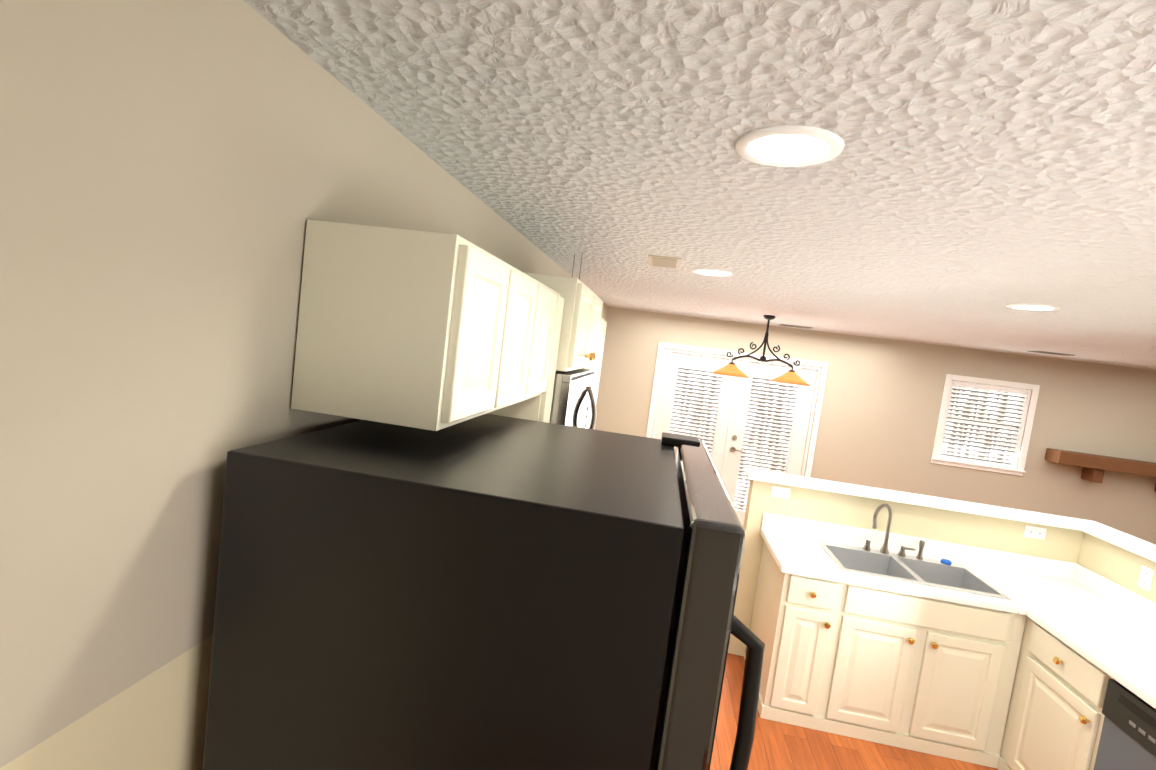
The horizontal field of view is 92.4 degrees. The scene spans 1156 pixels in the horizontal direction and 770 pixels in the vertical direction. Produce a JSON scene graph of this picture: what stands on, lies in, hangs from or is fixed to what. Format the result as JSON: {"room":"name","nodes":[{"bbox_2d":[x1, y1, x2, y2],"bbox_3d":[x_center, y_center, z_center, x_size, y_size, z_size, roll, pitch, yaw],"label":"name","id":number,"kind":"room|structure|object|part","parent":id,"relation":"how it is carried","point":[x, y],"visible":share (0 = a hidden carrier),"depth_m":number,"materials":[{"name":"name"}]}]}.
{"room":"kitchen","nodes":[
{"label":"kitchen","id":0,"kind":"room"},
{"bbox_2d":[0,0,607,769],"bbox_3d":[-0.426,0.495,2.969,0.120,2.460,7.840,8,4,8],"label":"wall","id":1,"kind":"structure","parent":0,"point":[176,176],"depth_m":0.78,"materials":[{"name":"beige paint"}]},
{"bbox_2d":[291,219,518,430],"bbox_3d":[-0.362,-0.123,1.212,0.325,0.370,0.310,8,4,8],"label":"upper cabinet","id":2,"kind":"object","parent":1,"relation":"attached to","point":[432,331],"depth_m":1.06,"materials":[{"name":"paint"}]},
{"bbox_2d":[503,270,546,416],"bbox_3d":[-0.316,-0.141,1.513,0.325,0.370,0.300,8,4,8],"label":"upper cabinet","id":3,"kind":"object","parent":1,"relation":"attached to","point":[529,301],"depth_m":1.58,"materials":[{"name":"paint"}]},
{"bbox_2d":[531,287,562,406],"bbox_3d":[-0.271,-0.158,1.811,0.325,0.370,0.304,8,4,8],"label":"upper cabinet","id":4,"kind":"object","parent":1,"relation":"attached to","point":[552,300],"depth_m":1.89,"materials":[{"name":"paint"}]},
{"bbox_2d":[511,303,606,428],"bbox_3d":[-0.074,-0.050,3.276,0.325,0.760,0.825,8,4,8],"label":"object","id":5,"kind":"structure","parent":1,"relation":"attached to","point":[542,413],"depth_m":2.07,"materials":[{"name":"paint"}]},
{"bbox_2d":[523,252,602,371],"bbox_3d":[-0.106,-0.347,2.456,0.416,0.515,0.756,8,4,8],"label":"upper cabinet","id":6,"kind":"object","parent":1,"relation":"attached to","point":[580,324],"visible":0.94,"depth_m":2.09,"materials":[{"name":"paint"}]},
{"bbox_2d":[549,368,596,428],"bbox_3d":[-0.154,0.132,2.491,0.439,0.426,0.748,8,4,8],"label":"microwave","id":7,"kind":"object","parent":1,"relation":"attached to","point":[573,399],"visible":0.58,"depth_m":2.25,"materials":[{"name":"silver metal"}]},
{"bbox_2d":[243,0,1155,369],"bbox_3d":[2.401,-0.405,2.486,7.920,0.100,7.840,8,4,8],"label":"ceiling","id":8,"kind":"structure","parent":0,"point":[979,172],"depth_m":1.17,"materials":[{"name":"white paint"}]},
{"bbox_2d":[648,255,681,268],"bbox_3d":[0.439,-0.621,2.813,0.160,0.010,0.310,8,4,8],"label":"ceiling vent","id":9,"kind":"object","parent":8,"relation":"in","point":[664,261],"visible":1,"depth_m":2.76,"materials":[{"name":"metal"}]},
{"bbox_2d":[691,268,731,276],"bbox_3d":[0.712,-0.600,2.955,0.216,0.008,0.216,8,4,8],"label":"recessed light","id":10,"kind":"object","parent":8,"relation":"in","point":[711,272],"visible":1,"depth_m":2.93,"materials":[{"name":"white"}]},
{"bbox_2d":[712,315,809,385],"bbox_3d":[1.722,-0.344,5.116,0.896,0.591,0.356,8,4,8],"label":"chandelier","id":11,"kind":"object","parent":8,"relation":"hanging from","point":[788,377],"visible":1,"depth_m":5.09,"materials":[{"name":"black metal"}]},
{"bbox_2d":[735,125,844,166],"bbox_3d":[0.438,-0.495,1.159,0.216,0.008,0.216,8,4,8],"label":"recessed light","id":12,"kind":"object","parent":8,"relation":"in","point":[783,145],"visible":0.98,"depth_m":1.14,"materials":[{"name":"white"}]},
{"bbox_2d":[779,324,811,328],"bbox_3d":[2.330,-0.627,5.949,0.310,0.010,0.160,8,4,8],"label":"ceiling vent","id":13,"kind":"object","parent":8,"relation":"in","point":[795,326],"visible":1,"depth_m":5.90,"materials":[{"name":"grey metal"}]},
{"bbox_2d":[1006,304,1060,310],"bbox_3d":[2.278,-0.389,2.779,0.216,0.008,0.216,8,4,8],"label":"recessed light","id":14,"kind":"object","parent":8,"relation":"in","point":[1036,307],"visible":1,"depth_m":2.76,"materials":[{"name":"white"}]},
{"bbox_2d":[1027,351,1074,355],"bbox_3d":[4.504,-0.301,5.282,0.310,0.010,0.160,8,4,8],"label":"ceiling vent","id":15,"kind":"object","parent":8,"relation":"in","point":[1053,353],"visible":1,"depth_m":5.23,"materials":[{"name":"grey metal"}]},
{"bbox_2d":[710,653,1000,769],"bbox_3d":[2.083,2.127,2.683,7.920,0.100,7.840,8,4,8],"label":"floor","id":16,"kind":"structure","parent":0,"point":[779,746],"depth_m":2.99,"materials":[{"name":"brown wood"}]},
{"bbox_2d":[203,414,764,769],"bbox_3d":[-0.182,1.000,1.275,0.873,1.782,0.790,8,4,8],"label":"refrigerator","id":17,"kind":"object","parent":16,"relation":"on","point":[489,592],"depth_m":0.85,"materials":[{"name":"black metal"}]},
{"bbox_3d":[0.150,1.017,1.225,0.078,1.710,0.790,8,4,8],"label":"refrigerator door","id":18,"kind":"part","parent":17,"relation":"part of","materials":[{"name":"black metal"}]},
{"bbox_3d":[0.196,0.783,0.855,0.072,0.892,0.026,8,4,8],"label":"refrigerator handle","id":19,"kind":"part","parent":17,"relation":"part of","materials":[{"name":"black metal"}]},
{"bbox_2d":[744,541,843,730],"bbox_3d":[1.303,1.480,3.438,0.296,0.870,0.660,8,4,8],"label":"base cabinet","id":20,"kind":"object","parent":16,"relation":"on","point":[796,618],"depth_m":3.13,"materials":[{"name":"paint"}]},
{"bbox_2d":[760,529,847,580],"bbox_3d":[1.361,1.030,3.402,0.357,0.040,0.450,8,4,8],"label":"countertop","id":21,"kind":"structure","parent":20,"relation":"on","point":[792,552],"depth_m":3.30,"materials":[{"name":"laminate"}]},
{"bbox_2d":[816,540,1012,600],"bbox_3d":[1.945,1.160,3.316,0.884,0.202,0.514,8,4,8],"label":"sink","id":22,"kind":"object","parent":21,"relation":"in","point":[909,569],"depth_m":3.44,"materials":[{"name":"silver metal"}]},
{"bbox_2d":[863,504,924,559],"bbox_3d":[2.003,0.915,3.474,0.375,0.321,0.123,8,4,8],"label":"faucet","id":23,"kind":"object","parent":22,"relation":"on","point":[885,550],"visible":1,"depth_m":3.50,"materials":[{"name":"silver metal"}]},
{"bbox_3d":[2.300,1.103,3.466,0.060,0.024,0.060,8,4,8],"label":"sink strainer cap","id":24,"kind":"part","parent":22,"relation":"part of","materials":[{"name":"blue plastic"}]},
{"bbox_2d":[820,583,1026,768],"bbox_3d":[1.913,1.564,3.350,0.948,0.870,0.660,8,4,8],"label":"base cabinet","id":25,"kind":"object","parent":16,"relation":"on","point":[919,674],"depth_m":3.03,"materials":[{"name":"paint"}]},
{"bbox_2d":[952,544,1155,708],"bbox_3d":[2.454,1.271,1.359,0.684,0.150,4.398,8,4,8],"label":"countertop","id":26,"kind":"structure","parent":25,"relation":"on","point":[1105,625],"depth_m":2.98,"materials":[{"name":"laminate"}]},
{"bbox_2d":[998,617,1112,769],"bbox_3d":[2.623,1.683,2.967,0.692,0.870,1.216,8,4,8],"label":"base cabinet","id":27,"kind":"object","parent":16,"relation":"on","point":[1055,718],"visible":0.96,"depth_m":2.68,"materials":[{"name":"paint"}]},
{"bbox_2d":[1094,679,1155,769],"bbox_3d":[2.483,1.729,2.072,0.689,0.842,0.582,8,4,8],"label":"dishwasher","id":28,"kind":"object","parent":16,"relation":"on","point":[1127,741],"visible":0.98,"depth_m":2.27,"materials":[{"name":"black"}]},
{"bbox_2d":[594,307,1155,544],"bbox_3d":[3.401,0.718,6.310,6.740,2.460,0.120,8,4,8],"label":"wall","id":29,"kind":"structure","parent":0,"point":[880,412],"depth_m":6.17,"materials":[{"name":"beige paint"}]},
{"bbox_2d":[651,348,820,525],"bbox_3d":[1.766,0.698,6.542,1.790,2.057,0.143,8,4,8],"label":"french door","id":30,"kind":"structure","parent":29,"relation":"in","point":[732,411],"depth_m":6.50,"materials":[{"name":"white paint"}]},
{"bbox_2d":[669,362,798,509],"bbox_3d":[1.776,0.628,6.545,1.382,1.639,0.033,8,4,8],"label":"door blinds","id":31,"kind":"object","parent":30,"relation":"attached to","point":[690,366],"visible":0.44,"depth_m":6.51,"materials":[{"name":"white plastic"}]},
{"bbox_2d":[646,342,1039,477],"bbox_3d":[2.831,0.797,6.323,4.094,2.160,0.034,8,4,8],"label":"door frame","id":32,"kind":"structure","parent":29,"relation":"attached to","point":[1019,471],"depth_m":6.14,"materials":[{"name":"white wood"}]},
{"bbox_2d":[938,380,1030,468],"bbox_3d":[4.456,0.430,6.133,0.806,0.874,0.110,8,4,8],"label":"window","id":33,"kind":"structure","parent":29,"relation":"in","point":[1020,434],"depth_m":6.08,"materials":[{"name":"white wood"}]},
{"bbox_2d":[941,383,1027,464],"bbox_3d":[4.452,0.427,6.100,0.742,0.807,0.038,8,4,8],"label":"window blinds","id":34,"kind":"object","parent":33,"relation":"attached to","point":[993,391],"visible":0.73,"depth_m":6.10,"materials":[{"name":"white plastic"}]},
{"bbox_2d":[1045,448,1155,490],"bbox_3d":[5.656,0.919,5.806,1.280,0.300,0.218,8,4,8],"label":"mantel shelf","id":35,"kind":"object","parent":29,"relation":"attached to","point":[1094,466],"visible":1,"depth_m":5.75,"materials":[{"name":"brown wood"}]},
{"bbox_2d":[728,480,1083,655],"bbox_3d":[2.163,1.384,3.701,2.130,1.235,0.120,8,4,8],"label":"wall","id":36,"kind":"structure","parent":0,"point":[1005,535],"depth_m":3.64,"materials":[{"name":"beige paint"}]},
{"bbox_2d":[771,486,790,498],"bbox_3d":[1.359,0.723,3.719,0.118,0.072,0.008,8,4,8],"label":"outlet","id":37,"kind":"object","parent":36,"relation":"attached to","point":[780,492],"visible":1,"depth_m":3.72,"materials":[{"name":"white plastic"}]},
{"bbox_2d":[745,468,1155,561],"bbox_3d":[2.171,0.787,3.133,2.215,0.035,1.270,8,4,8],"label":"half wall ledge","id":38,"kind":"object","parent":36,"relation":"on","point":[1135,545],"visible":1,"depth_m":3.56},
{"bbox_2d":[1024,525,1045,539],"bbox_3d":[2.885,0.932,3.499,0.118,0.072,0.008,8,4,8],"label":"outlet","id":39,"kind":"object","parent":36,"relation":"attached to","point":[1034,532],"visible":1,"depth_m":3.50,"materials":[{"name":"white plastic"}]},
{"bbox_2d":[1077,532,1155,602],"bbox_3d":[3.057,1.554,2.957,0.120,1.235,1.100,8,4,8],"label":"wall","id":40,"kind":"structure","parent":0,"point":[1114,563],"depth_m":3.20,"materials":[{"name":"beige paint"}]},
{"bbox_2d":[1138,565,1154,591],"bbox_3d":[3.067,1.044,2.996,0.008,0.118,0.072,8,4,8],"label":"electrical outlet","id":41,"kind":"object","parent":40,"relation":"attached to","point":[1145,578],"visible":1,"depth_m":2.99,"materials":[{"name":"white plastic"}]},
{"label":"outside","id":42,"kind":"structure","parent":0,"visible":0},
{"bbox_2d":[651,348,1019,509],"bbox_3d":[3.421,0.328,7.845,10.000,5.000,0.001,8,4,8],"label":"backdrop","id":43,"kind":"structure","parent":42,"point":[794,411],"depth_m":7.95,"materials":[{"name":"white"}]}
]}

